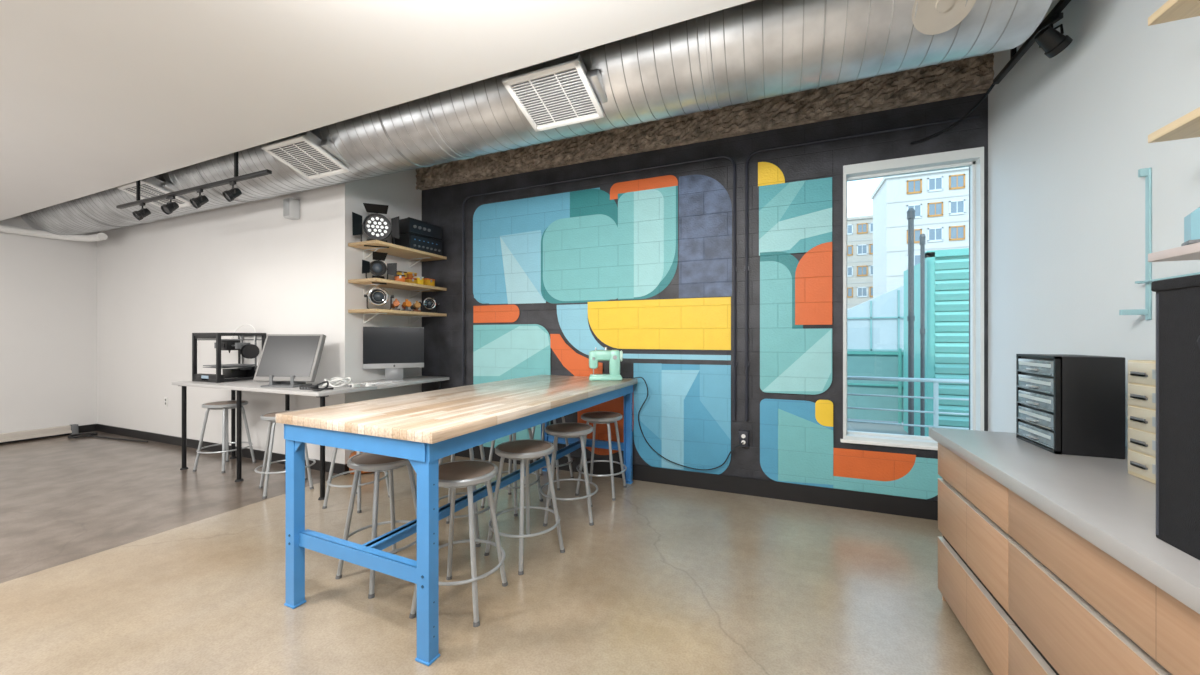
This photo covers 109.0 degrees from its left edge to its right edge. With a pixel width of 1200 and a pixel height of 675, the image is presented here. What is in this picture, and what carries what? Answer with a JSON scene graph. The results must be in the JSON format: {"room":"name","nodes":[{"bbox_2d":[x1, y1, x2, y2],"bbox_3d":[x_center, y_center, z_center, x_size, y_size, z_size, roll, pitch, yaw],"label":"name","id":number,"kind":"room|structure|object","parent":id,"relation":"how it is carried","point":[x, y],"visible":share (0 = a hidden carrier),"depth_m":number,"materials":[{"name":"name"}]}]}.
{"room":"design studio","nodes":[
{"label":"design studio","id":0,"kind":"room"},
{"bbox_2d":[0,215,96,433],"bbox_3d":[-8.151,-0.360,3.864,0.200,3.360,7.270,0,0,23],"label":"wall","id":1,"kind":"structure","parent":0,"point":[48,287],"depth_m":5.64,"materials":[{"name":"white paint"}]},
{"bbox_2d":[0,424,95,443],"bbox_3d":[-8.249,1.270,3.352,0.012,0.100,5.848,0,0,23],"label":"baseboard","id":2,"kind":"structure","parent":1,"relation":"attached to","point":[92,427],"depth_m":5.91,"materials":[{"name":"black rubber"}]},
{"bbox_2d":[97,169,421,463],"bbox_3d":[-4.559,-0.360,5.651,5.060,3.360,1.210,0,0,23],"label":"wall","id":3,"kind":"structure","parent":0,"point":[160,283],"depth_m":4.84,"materials":[{"name":"white paint"}]},
{"bbox_2d":[164,397,167,405],"bbox_3d":[-5.430,0.802,5.353,0.070,0.115,0.008,0,0,23],"label":"wall outlet","id":4,"kind":"object","parent":3,"relation":"attached to","point":[165,398],"visible":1,"depth_m":5.34,"materials":[{"name":"white plastic"}]},
{"bbox_2d":[283,197,299,219],"bbox_3d":[-3.130,-1.306,4.343,0.110,0.200,0.105,0,0,23],"label":"wall speaker","id":5,"kind":"object","parent":3,"relation":"attached to","point":[291,206],"visible":1,"depth_m":4.31,"materials":[{"name":"grey plastic"}]},
{"bbox_2d":[283,198,288,215],"bbox_3d":[-3.149,-1.306,4.297,0.090,0.170,0.005,0,0,23],"label":"grille","id":6,"kind":"object","parent":5,"relation":"attached to","point":[286,200],"depth_m":4.30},
{"bbox_2d":[348,240,446,267],"bbox_3d":[-2.090,-0.850,4.501,0.378,0.130,0.925,0,0,23],"label":"wall shelf","id":7,"kind":"object","parent":3,"relation":"attached to","point":[394,250],"visible":0.99,"depth_m":4.40,"materials":[{"name":"brown wood"}]},
{"bbox_2d":[352,203,399,247],"bbox_3d":[-2.185,-1.071,4.204,0.403,0.399,0.276,0,0,-21],"label":"stage light","id":8,"kind":"object","parent":7,"relation":"on","point":[376,226],"visible":0.84,"depth_m":4.17,"materials":[{"name":"black metal"}]},
{"bbox_2d":[392,217,442,255],"bbox_3d":[-1.986,-1.103,4.687,0.300,0.377,0.440,0,0,29],"label":"mixer","id":9,"kind":"object","parent":7,"relation":"on","point":[416,234],"visible":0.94,"depth_m":4.56,"materials":[{"name":"black plastic"}]},
{"bbox_2d":[348,278,446,299],"bbox_3d":[-2.090,-0.495,4.501,0.378,0.130,0.925,0,0,23],"label":"wall shelf","id":10,"kind":"object","parent":3,"relation":"attached to","point":[365,282],"visible":0.97,"depth_m":4.36,"materials":[{"name":"brown wood"}]},
{"bbox_2d":[362,251,396,283],"bbox_3d":[-2.184,-0.666,4.201,0.303,0.300,0.270,0,0,-37],"label":"stage light","id":11,"kind":"object","parent":10,"relation":"on","point":[378,268],"visible":0.87,"depth_m":4.17,"materials":[{"name":"black metal"}]},
{"bbox_2d":[394,275,404,281],"bbox_3d":[-2.040,-0.597,4.358,0.096,0.074,0.080,0,0,-37],"label":"tin","id":12,"kind":"object","parent":10,"relation":"on","point":[398,277],"visible":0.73,"depth_m":4.33,"materials":[{"name":"orange metal"}]},
{"bbox_2d":[397,271,406,277],"bbox_3d":[-2.105,-0.627,4.515,0.100,0.134,0.096,0,0,38],"label":"tin","id":13,"kind":"object","parent":10,"relation":"on","point":[398,272],"visible":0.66,"depth_m":4.48,"materials":[{"name":"yellow metal"}]},
{"bbox_2d":[405,278,416,283],"bbox_3d":[-1.981,-0.590,4.474,0.080,0.059,0.096,0,0,28],"label":"tin","id":14,"kind":"object","parent":10,"relation":"on","point":[410,280],"visible":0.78,"depth_m":4.45,"materials":[{"name":"orange metal"}]},
{"bbox_2d":[407,272,416,277],"bbox_3d":[-2.056,-0.632,4.657,0.090,0.144,0.096,0,0,33],"label":"tin","id":15,"kind":"object","parent":10,"relation":"on","point":[409,274],"visible":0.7,"depth_m":4.62,"materials":[{"name":"orange metal"}]},
{"bbox_2d":[413,276,423,284],"bbox_3d":[-1.938,-0.605,4.576,0.080,0.089,0.076,0,0,33],"label":"tin","id":16,"kind":"object","parent":10,"relation":"on","point":[419,280],"visible":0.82,"depth_m":4.55,"materials":[{"name":"yellow metal"}]},
{"bbox_2d":[423,278,434,285],"bbox_3d":[-1.915,-0.605,4.762,0.110,0.089,0.116,0,0,25],"label":"tin","id":17,"kind":"object","parent":10,"relation":"on","point":[431,282],"visible":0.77,"depth_m":4.72,"materials":[{"name":"yellow metal"}]},
{"bbox_2d":[348,309,446,324],"bbox_3d":[-2.090,-0.205,4.501,0.378,0.130,0.925,0,0,23],"label":"wall shelf","id":18,"kind":"object","parent":3,"relation":"attached to","point":[364,312],"visible":1,"depth_m":4.31,"materials":[{"name":"brown wood"}]},
{"bbox_2d":[364,287,393,309],"bbox_3d":[-2.174,-0.380,4.216,0.260,0.219,0.206,0,0,-21],"label":"stage light","id":19,"kind":"object","parent":18,"relation":"on","point":[378,296],"visible":0.98,"depth_m":4.16,"materials":[{"name":"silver metal"}]},
{"bbox_2d":[392,299,399,309],"bbox_3d":[-2.050,-0.330,4.308,0.074,0.120,0.084,0,0,-27],"label":"fitting","id":20,"kind":"object","parent":18,"relation":"on","point":[396,302],"visible":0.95,"depth_m":4.28,"materials":[{"name":"orange metal"}]},
{"bbox_2d":[402,299,411,310],"bbox_3d":[-1.998,-0.333,4.430,0.084,0.125,0.074,0,0,39],"label":"fitting","id":21,"kind":"object","parent":18,"relation":"on","point":[406,304],"visible":0.88,"depth_m":4.41,"materials":[{"name":"orange metal"}]},
{"bbox_2d":[412,301,420,311],"bbox_3d":[-1.948,-0.330,4.552,0.074,0.120,0.084,0,0,-39],"label":"fitting","id":22,"kind":"object","parent":18,"relation":"on","point":[416,305],"visible":0.91,"depth_m":4.53,"materials":[{"name":"orange metal"}]},
{"bbox_2d":[419,298,438,312],"bbox_3d":[-1.902,-0.357,4.755,0.206,0.174,0.191,0,0,26],"label":"stage light","id":23,"kind":"object","parent":18,"relation":"on","point":[429,303],"visible":0.95,"depth_m":4.71,"materials":[{"name":"black metal"}]},
{"bbox_2d":[0,0,753,220],"bbox_3d":[-3.678,-1.470,0.987,10.270,0.120,4.995,0,0,23],"label":"ceiling","id":24,"kind":"structure","parent":0,"point":[96,96],"depth_m":2.22,"materials":[{"name":"paint"}]},
{"bbox_2d":[0,224,107,241],"bbox_3d":[-8.041,-1.320,3.490,0.794,0.128,5.230,0,0,31],"label":"ceiling pipe","id":25,"kind":"object","parent":24,"relation":"hanging from","point":[3,228],"visible":0.88,"depth_m":5.50,"materials":[{"name":"white plastic"}]},
{"bbox_2d":[116,152,271,208],"bbox_3d":[-3.528,-1.353,3.611,2.290,0.255,0.076,0,0,23],"label":"track","id":26,"kind":"object","parent":24,"relation":"attached to","point":[236,177],"visible":0.75,"depth_m":3.52,"materials":[{"name":"black metal"}]},
{"bbox_2d":[132,202,150,220],"bbox_3d":[-4.173,-1.143,3.898,0.088,0.163,0.118,0,0,27],"label":"track spotlight","id":27,"kind":"object","parent":26,"relation":"attached to","point":[142,213],"visible":1,"depth_m":3.88,"materials":[{"name":"black metal"}]},
{"bbox_2d":[161,196,178,214],"bbox_3d":[-3.728,-1.143,3.713,0.088,0.163,0.118,0,0,9],"label":"track spotlight","id":28,"kind":"object","parent":26,"relation":"attached to","point":[167,208],"visible":1,"depth_m":3.70,"materials":[{"name":"black plastic"}]},
{"bbox_2d":[190,189,208,208],"bbox_3d":[-3.314,-1.143,3.541,0.088,0.163,0.118,0,0,30],"label":"track spotlight","id":29,"kind":"object","parent":26,"relation":"attached to","point":[197,202],"visible":1,"depth_m":3.53,"materials":[{"name":"black metal"}]},
{"bbox_2d":[222,181,241,201],"bbox_3d":[-2.890,-1.143,3.364,0.088,0.163,0.118,0,0,30],"label":"track spotlight","id":30,"kind":"object","parent":26,"relation":"attached to","point":[230,195],"visible":1,"depth_m":3.35,"materials":[{"name":"black plastic"}]},
{"bbox_2d":[0,431,992,674],"bbox_3d":[-3.318,1.380,1.852,10.670,0.120,7.270,0,0,23],"label":"floor","id":31,"kind":"structure","parent":0,"point":[116,558],"depth_m":2.34,"materials":[{"name":"concrete"}]},
{"bbox_2d":[0,424,77,441],"bbox_3d":[-7.948,1.252,3.958,0.078,0.135,4.120,0,0,23],"label":"baseboard heater","id":32,"kind":"object","parent":31,"relation":"on","point":[72,429],"visible":0.95,"depth_m":5.54,"materials":[{"name":"metal"}]},
{"bbox_2d":[68,432,148,441],"bbox_3d":[-6.366,1.304,5.509,1.379,0.027,0.256,0,0,21],"label":"cable","id":33,"kind":"object","parent":31,"relation":"on","point":[91,433],"visible":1,"depth_m":5.61,"materials":[{"name":"black plastic"}]},
{"bbox_2d":[192,400,255,472],"bbox_3d":[-3.817,0.993,4.362,0.432,0.658,0.432,0,0,8],"label":"stool","id":34,"kind":"object","parent":31,"relation":"on","point":[219,405],"visible":0.89,"depth_m":4.26,"materials":[{"name":"grey metal"}]},
{"bbox_2d":[255,410,315,498],"bbox_3d":[-2.743,0.993,3.741,0.432,0.658,0.432,0,0,-42],"label":"stool","id":35,"kind":"object","parent":31,"relation":"on","point":[271,417],"visible":0.52,"depth_m":3.72,"materials":[{"name":"grey metal"}]},
{"bbox_2d":[172,376,448,499],"bbox_3d":[-2.979,0.881,4.533,2.195,0.877,1.480,0,0,23],"label":"desk","id":36,"kind":"object","parent":31,"relation":"on","point":[245,385],"visible":0.68,"depth_m":3.95,"materials":[{"name":"grey laminate"}]},
{"bbox_2d":[192,324,265,382],"bbox_3d":[-3.825,0.151,4.441,0.494,0.584,0.430,0,0,23],"label":"printer","id":37,"kind":"object","parent":36,"relation":"on","point":[240,371],"visible":0.97,"depth_m":4.36,"materials":[{"name":"black plastic"}]},
{"bbox_2d":[203,364,255,369],"bbox_3d":[-3.838,0.313,4.468,0.340,0.060,0.340,0,0,23],"label":"bed","id":38,"kind":"object","parent":37,"relation":"attached to","point":[232,366],"depth_m":4.48,"materials":[{"name":"grey plastic"}]},
{"bbox_2d":[221,340,238,352],"bbox_3d":[-3.855,0.093,4.453,0.100,0.140,0.120,0,0,23],"label":"printer extruder","id":39,"kind":"object","parent":37,"relation":"attached to","point":[225,344],"depth_m":4.42,"materials":[{"name":"black plastic"}]},
{"bbox_2d":[253,334,325,387],"bbox_3d":[-2.858,0.206,3.913,0.580,0.474,0.252,0,0,7],"label":"computer monitor","id":40,"kind":"object","parent":36,"relation":"on","point":[286,360],"visible":0.99,"depth_m":3.91,"materials":[{"name":"grey plastic"}]},
{"bbox_2d":[299,385,318,389],"bbox_3d":[-2.486,0.425,3.655,0.140,0.035,0.062,0,0,13],"label":"hub","id":41,"kind":"object","parent":36,"relation":"on","point":[301,387],"visible":0.73,"depth_m":3.64,"materials":[{"name":"black plastic"}]},
{"bbox_2d":[309,381,333,390],"bbox_3d":[-2.316,0.404,3.560,0.175,0.076,0.130,0,0,-33],"label":"cable tangle","id":42,"kind":"object","parent":36,"relation":"on","point":[313,388],"visible":1,"depth_m":3.56,"materials":[{"name":"black plastic"}]},
{"bbox_2d":[322,377,352,387],"bbox_3d":[-2.365,0.403,3.867,0.257,0.076,0.211,0,0,23],"label":"cable tangle","id":43,"kind":"object","parent":36,"relation":"on","point":[346,381],"visible":0.91,"depth_m":3.83,"materials":[{"name":"white plastic"}]},
{"bbox_2d":[347,383,360,387],"bbox_3d":[-2.173,0.425,3.776,0.060,0.035,0.120,0,0,8],"label":"power adapter","id":44,"kind":"object","parent":36,"relation":"on","point":[354,385],"visible":1,"depth_m":3.75,"materials":[{"name":"white plastic"}]},
{"bbox_2d":[360,381,392,384],"bbox_3d":[-2.151,0.438,4.123,0.280,0.010,0.110,0,0,-29],"label":"keyboard","id":45,"kind":"object","parent":36,"relation":"on","point":[365,383],"visible":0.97,"depth_m":4.11,"materials":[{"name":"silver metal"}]},
{"bbox_2d":[363,327,423,381],"bbox_3d":[-2.104,0.168,4.378,0.560,0.551,0.180,0,0,-25],"label":"desktop computer","id":46,"kind":"object","parent":36,"relation":"on","point":[391,349],"visible":1,"depth_m":4.37,"materials":[{"name":"silver metal"}]},
{"bbox_2d":[322,447,389,512],"bbox_3d":[-1.932,0.993,3.425,0.432,0.658,0.432,0,0,15],"label":"stool","id":47,"kind":"object","parent":31,"relation":"on","point":[358,492],"visible":0.3,"depth_m":3.31,"materials":[{"name":"grey metal"}]},
{"bbox_2d":[349,451,372,474],"bbox_3d":[-2.269,1.156,4.170,0.300,0.328,0.128,0,0,-27],"label":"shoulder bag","id":48,"kind":"object","parent":31,"relation":"on","point":[354,452],"visible":0.09,"depth_m":4.09,"materials":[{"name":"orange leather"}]},
{"bbox_2d":[335,452,416,598],"bbox_3d":[-1.211,0.993,2.400,0.432,0.658,0.432,0,0,33],"label":"stool","id":49,"kind":"object","parent":31,"relation":"on","point":[368,462],"visible":0.66,"depth_m":2.34,"materials":[{"name":"grey metal"}]},
{"bbox_2d":[276,375,637,665],"bbox_3d":[-0.628,0.848,3.007,1.030,0.945,2.440,0,0,24],"label":"worktable","id":50,"kind":"object","parent":31,"relation":"on","point":[422,428],"visible":0.89,"depth_m":2.08,"materials":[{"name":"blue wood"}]},
{"bbox_2d":[589,347,742,470],"bbox_3d":[0.557,0.619,3.772,1.315,1.071,0.294,0,0,6],"label":"sewing machine","id":51,"kind":"object","parent":50,"relation":"on","point":[614,357],"visible":1,"depth_m":3.73,"materials":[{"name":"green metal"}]},
{"bbox_2d":[409,460,507,626],"bbox_3d":[-0.696,0.993,2.153,0.432,0.658,0.432,0,0,11],"label":"stool","id":52,"kind":"object","parent":31,"relation":"on","point":[453,475],"visible":0.81,"depth_m":2.11,"materials":[{"name":"grey metal"}]},
{"bbox_2d":[439,444,493,546],"bbox_3d":[-0.926,0.993,2.877,0.432,0.658,0.432,0,0,3],"label":"stool","id":53,"kind":"object","parent":31,"relation":"on","point":[476,512],"visible":0.12,"depth_m":2.77,"materials":[{"name":"grey metal"}]},
{"bbox_2d":[480,428,542,516],"bbox_3d":[-0.692,0.993,3.386,0.432,0.658,0.432,0,0,28],"label":"stool","id":54,"kind":"object","parent":31,"relation":"on","point":[510,470],"visible":0.2,"depth_m":3.33,"materials":[{"name":"grey metal"}]},
{"bbox_2d":[484,439,564,574],"bbox_3d":[-0.459,0.993,2.618,0.432,0.658,0.432,0,0,41],"label":"stool","id":55,"kind":"object","parent":31,"relation":"on","point":[525,450],"visible":0.97,"depth_m":2.59,"materials":[{"name":"grey metal"}]},
{"bbox_2d":[524,416,573,489],"bbox_3d":[-0.464,0.993,3.908,0.432,0.658,0.432,0,0,18],"label":"stool","id":56,"kind":"object","parent":31,"relation":"on","point":[570,459],"visible":0.21,"depth_m":3.96,"materials":[{"name":"grey metal"}]},
{"bbox_2d":[540,423,597,525],"bbox_3d":[-0.229,0.993,3.171,0.432,0.658,0.432,0,0,-2],"label":"stool","id":57,"kind":"object","parent":31,"relation":"on","point":[562,430],"visible":0.97,"depth_m":3.06,"materials":[{"name":"grey metal"}]},
{"bbox_2d":[575,411,626,500],"bbox_3d":[0.014,0.993,3.677,0.432,0.658,0.432,0,0,20],"label":"stool","id":58,"kind":"object","parent":31,"relation":"on","point":[598,417],"visible":0.98,"depth_m":3.60,"materials":[{"name":"grey metal"}]},
{"bbox_2d":[938,443,1015,674],"bbox_3d":[1.845,0.915,1.717,0.604,0.810,0.726,0,0,23],"label":"base cabinet","id":59,"kind":"object","parent":31,"relation":"on","point":[972,505],"visible":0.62,"depth_m":1.75,"materials":[{"name":"brown wood"}]},
{"bbox_2d":[1008,489,1199,674],"bbox_3d":[1.461,0.915,0.795,0.604,0.810,1.268,0,0,23],"label":"base cabinet","id":60,"kind":"object","parent":31,"relation":"on","point":[1075,608],"visible":0.8,"depth_m":1.14,"materials":[{"name":"brown wood"}]},
{"bbox_2d":[929,427,1199,613],"bbox_3d":[1.584,0.484,1.114,0.644,0.048,2.075,0,0,23],"label":"countertop","id":61,"kind":"structure","parent":60,"relation":"on","point":[1111,508],"depth_m":1.26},
{"bbox_2d":[1016,354,1124,458],"bbox_3d":[1.941,0.268,1.792,0.214,0.385,0.300,0,0,23],"label":"organizer","id":62,"kind":"object","parent":61,"relation":"on","point":[1067,404],"visible":1,"depth_m":1.67,"materials":[{"name":"black plastic"}]},
{"bbox_2d":[1128,360,1155,483],"bbox_3d":[1.807,0.268,1.268,0.208,0.385,0.310,0,0,23],"label":"drawer box","id":63,"kind":"object","parent":61,"relation":"on","point":[1141,373],"visible":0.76,"depth_m":1.38,"materials":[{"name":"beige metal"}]},
{"bbox_2d":[1151,274,1199,559],"bbox_3d":[1.375,0.165,0.727,0.430,0.590,0.410,0,0,23],"label":"storage cabinet","id":64,"kind":"object","parent":61,"relation":"on","point":[1177,299],"visible":1,"depth_m":0.92,"materials":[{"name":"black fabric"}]},
{"bbox_2d":[422,93,987,499],"bbox_3d":[0.362,-0.360,4.110,5.210,3.360,0.273,0,0,23],"label":"wall","id":65,"kind":"structure","parent":0,"point":[639,265],"depth_m":3.79,"materials":[{"name":"paint"}]},
{"bbox_2d":[96,424,937,520],"bbox_3d":[-2.204,1.250,4.529,10.270,0.140,0.972,0,0,23],"label":"baseboard","id":66,"kind":"structure","parent":65,"relation":"attached to","point":[857,500],"depth_m":3.67,"materials":[{"name":"black rubber"}]},
{"bbox_2d":[461,155,736,419],"bbox_3d":[-0.186,-0.199,4.183,2.920,2.738,0.024,0,0,23],"label":"conduit","id":67,"kind":"object","parent":65,"relation":"attached to","point":[734,268],"visible":0.98,"depth_m":3.79,"materials":[{"name":"metal"}]},
{"bbox_2d":[739,430,748,446],"bbox_3d":[1.208,0.849,3.599,0.080,0.130,0.066,0,0,23],"label":"outlet box","id":68,"kind":"object","parent":65,"relation":"attached to","point":[743,434],"visible":0.97,"depth_m":3.57,"materials":[{"name":"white plastic"}]},
{"bbox_2d":[744,115,979,420],"bbox_3d":[1.934,-0.434,3.300,1.565,2.268,0.024,0,0,23],"label":"conduit","id":69,"kind":"object","parent":65,"relation":"attached to","point":[818,141],"visible":1,"depth_m":3.58,"materials":[{"name":"metal"}]},
{"bbox_2d":[840,147,983,449],"bbox_3d":[2.314,-0.263,3.226,0.897,2.155,0.165,0,0,23],"label":"window","id":70,"kind":"structure","parent":65,"relation":"in","point":[973,158],"depth_m":3.13,"materials":[{"name":"white plastic"}]},
{"bbox_2d":[988,0,1199,446],"bbox_3d":[1.554,-0.360,-0.067,0.200,3.360,7.070,0,0,23],"label":"wall","id":71,"kind":"structure","parent":0,"point":[1068,132],"depth_m":2.03,"materials":[{"name":"white paint"}]},
{"bbox_2d":[910,83,994,144],"bbox_3d":[2.450,-1.515,2.942,0.162,0.187,0.525,0,0,-21],"label":"conduit","id":72,"kind":"object","parent":71,"relation":"attached to","point":[992,85],"visible":0.98,"depth_m":2.98,"materials":[{"name":"black metal"}]},
{"bbox_2d":[1119,168,1199,319],"bbox_3d":[1.968,-0.370,1.304,0.085,0.600,0.920,0,0,23],"label":"wall rack","id":73,"kind":"object","parent":71,"relation":"attached to","point":[1145,172],"visible":1,"depth_m":1.69,"materials":[{"name":"metal"}]},
{"bbox_2d":[1148,107,1199,142],"bbox_3d":[1.604,-0.606,0.627,0.239,0.118,1.590,0,0,23],"label":"wall shelf","id":74,"kind":"object","parent":71,"relation":"attached to","point":[1186,126],"visible":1,"depth_m":1.32,"materials":[{"name":"brown wood"}]},
{"bbox_2d":[1148,0,1199,25],"bbox_3d":[1.604,-0.991,0.627,0.239,0.118,1.590,0,0,23],"label":"wall shelf","id":75,"kind":"object","parent":71,"relation":"attached to","point":[1172,10],"visible":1,"depth_m":1.35,"materials":[{"name":"brown wood"}]},
{"bbox_2d":[1148,242,1199,261],"bbox_3d":[1.604,-0.216,0.627,0.239,0.118,1.590,0,0,23],"label":"wall shelf","id":76,"kind":"object","parent":71,"relation":"attached to","point":[1192,251],"visible":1,"depth_m":1.32,"materials":[{"name":"beige wood"}]},
{"bbox_2d":[1181,207,1199,245],"bbox_3d":[1.815,-0.371,1.238,0.150,0.190,0.068,0,0,43],"label":"paper tray","id":77,"kind":"object","parent":76,"relation":"on","point":[1191,221],"visible":0.8,"depth_m":1.26,"materials":[{"name":"blue plastic"}]},
{"bbox_3d":[-3.318,-2.115,1.852,10.670,0.150,7.270,0,0,23],"label":"ceiling","id":78,"kind":"structure","parent":0,"visible":0},
{"bbox_2d":[20,0,1052,234],"bbox_3d":[-2.665,-1.688,3.817,9.945,0.702,0.676,0,0,23],"label":"air duct","id":79,"kind":"object","parent":78,"relation":"hanging from","point":[754,50],"visible":0.55,"depth_m":2.35,"materials":[{"name":"metal"}]},
{"bbox_2d":[117,176,191,207],"bbox_3d":[-4.368,-1.431,4.222,0.530,0.202,0.381,0,0,23],"label":"air vent","id":80,"kind":"object","parent":79,"relation":"attached to","point":[152,186],"visible":0.59,"depth_m":4.14,"materials":[{"name":"metal"}]},
{"bbox_2d":[261,131,348,179],"bbox_3d":[-2.282,-1.431,3.353,0.530,0.202,0.381,0,0,23],"label":"air vent","id":81,"kind":"object","parent":79,"relation":"attached to","point":[312,157],"visible":0.95,"depth_m":3.31,"materials":[{"name":"metal"}]},
{"bbox_2d":[502,53,607,131],"bbox_3d":[-0.241,-1.431,2.504,0.530,0.202,0.381,0,0,23],"label":"air vent","id":82,"kind":"object","parent":79,"relation":"attached to","point":[561,92],"visible":0.97,"depth_m":2.47,"materials":[{"name":"metal"}]},
{"bbox_2d":[416,53,993,189],"bbox_3d":[0.300,-1.869,3.960,5.210,0.342,0.097,0,0,23],"label":"concrete beam","id":83,"kind":"structure","parent":78,"relation":"attached to","point":[972,75],"depth_m":3.57,"materials":[{"name":"brown concrete"}]},
{"bbox_2d":[993,0,1070,84],"bbox_3d":[2.181,-1.810,1.973,0.030,0.460,1.520,0,0,23],"label":"track","id":84,"kind":"object","parent":78,"relation":"hanging from","point":[1015,56],"visible":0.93,"depth_m":2.36,"materials":[{"name":"black metal"}]},
{"bbox_2d":[1034,12,1072,57],"bbox_3d":[2.242,-1.488,2.123,0.148,0.184,0.110,0,0,-2],"label":"track spotlight","id":85,"kind":"object","parent":84,"relation":"attached to","point":[1053,42],"visible":1,"depth_m":2.10,"materials":[{"name":"black plastic"}]},
{"label":"outside","id":86,"kind":"structure","parent":0,"visible":0},
{"bbox_2d":[847,418,907,434],"bbox_3d":[30.576,1.445,40.928,75.000,0.150,90.930,0,0,23],"label":"terrace","id":87,"kind":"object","parent":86,"point":[851,426],"depth_m":6.52,"materials":[{"name":"grey concrete"}]},
{"bbox_2d":[847,215,872,309],"bbox_3d":[42.368,-8.830,71.076,6.800,20.400,8.200,0,0,23],"label":"apartment building","id":88,"kind":"structure","parent":87,"relation":"on","point":[859,229],"depth_m":67.42,"materials":[{"name":"white paint"}]},
{"bbox_2d":[847,348,903,425],"bbox_3d":[4.675,0.770,6.703,2.120,1.200,0.090,0,0,23],"label":"mesh fence","id":89,"kind":"object","parent":87,"relation":"on","point":[859,363],"visible":0.29,"depth_m":6.83,"materials":[{"name":"teal metal"}]},
{"bbox_2d":[847,285,903,351],"bbox_3d":[8.613,-0.230,12.364,3.000,3.200,1.550,0,0,23],"label":"greenhouse","id":90,"kind":"object","parent":87,"relation":"on","point":[875,324],"visible":0.21,"depth_m":11.93,"materials":[{"name":"clear glass"}]},
{"bbox_2d":[847,376,968,429],"bbox_3d":[3.118,0.871,3.847,2.400,0.998,0.036,0,0,23],"label":"terrace railing","id":91,"kind":"object","parent":87,"relation":"on","point":[936,382],"visible":0.27,"depth_m":3.91,"materials":[{"name":"grey metal"}]},
{"bbox_2d":[907,208,914,434],"bbox_3d":[3.565,-0.056,4.907,0.112,2.852,0.112,0,0,23],"label":"vent pipe","id":92,"kind":"object","parent":87,"relation":"on","point":[911,212],"visible":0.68,"depth_m":4.88,"materials":[{"name":"grey metal"}]},
{"bbox_2d":[871,167,968,297],"bbox_3d":[43.898,-8.930,50.942,18.500,20.600,8.200,0,0,23],"label":"apartment building","id":93,"kind":"structure","parent":87,"relation":"on","point":[939,199],"depth_m":49.73,"materials":[{"name":"white paint"}]},
{"bbox_2d":[919,234,925,435],"bbox_3d":[3.790,0.078,5.030,0.084,2.584,0.084,0,0,23],"label":"vent pipe","id":94,"kind":"object","parent":87,"relation":"on","point":[922,239],"visible":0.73,"depth_m":5.01,"materials":[{"name":"grey metal"}]},
{"bbox_2d":[904,248,968,435],"bbox_3d":[4.810,0.155,5.544,1.260,2.430,1.267,0,0,23],"label":"enclosure","id":95,"kind":"object","parent":87,"relation":"on","point":[946,271],"visible":0.31,"depth_m":5.17,"materials":[{"name":"teal metal"}]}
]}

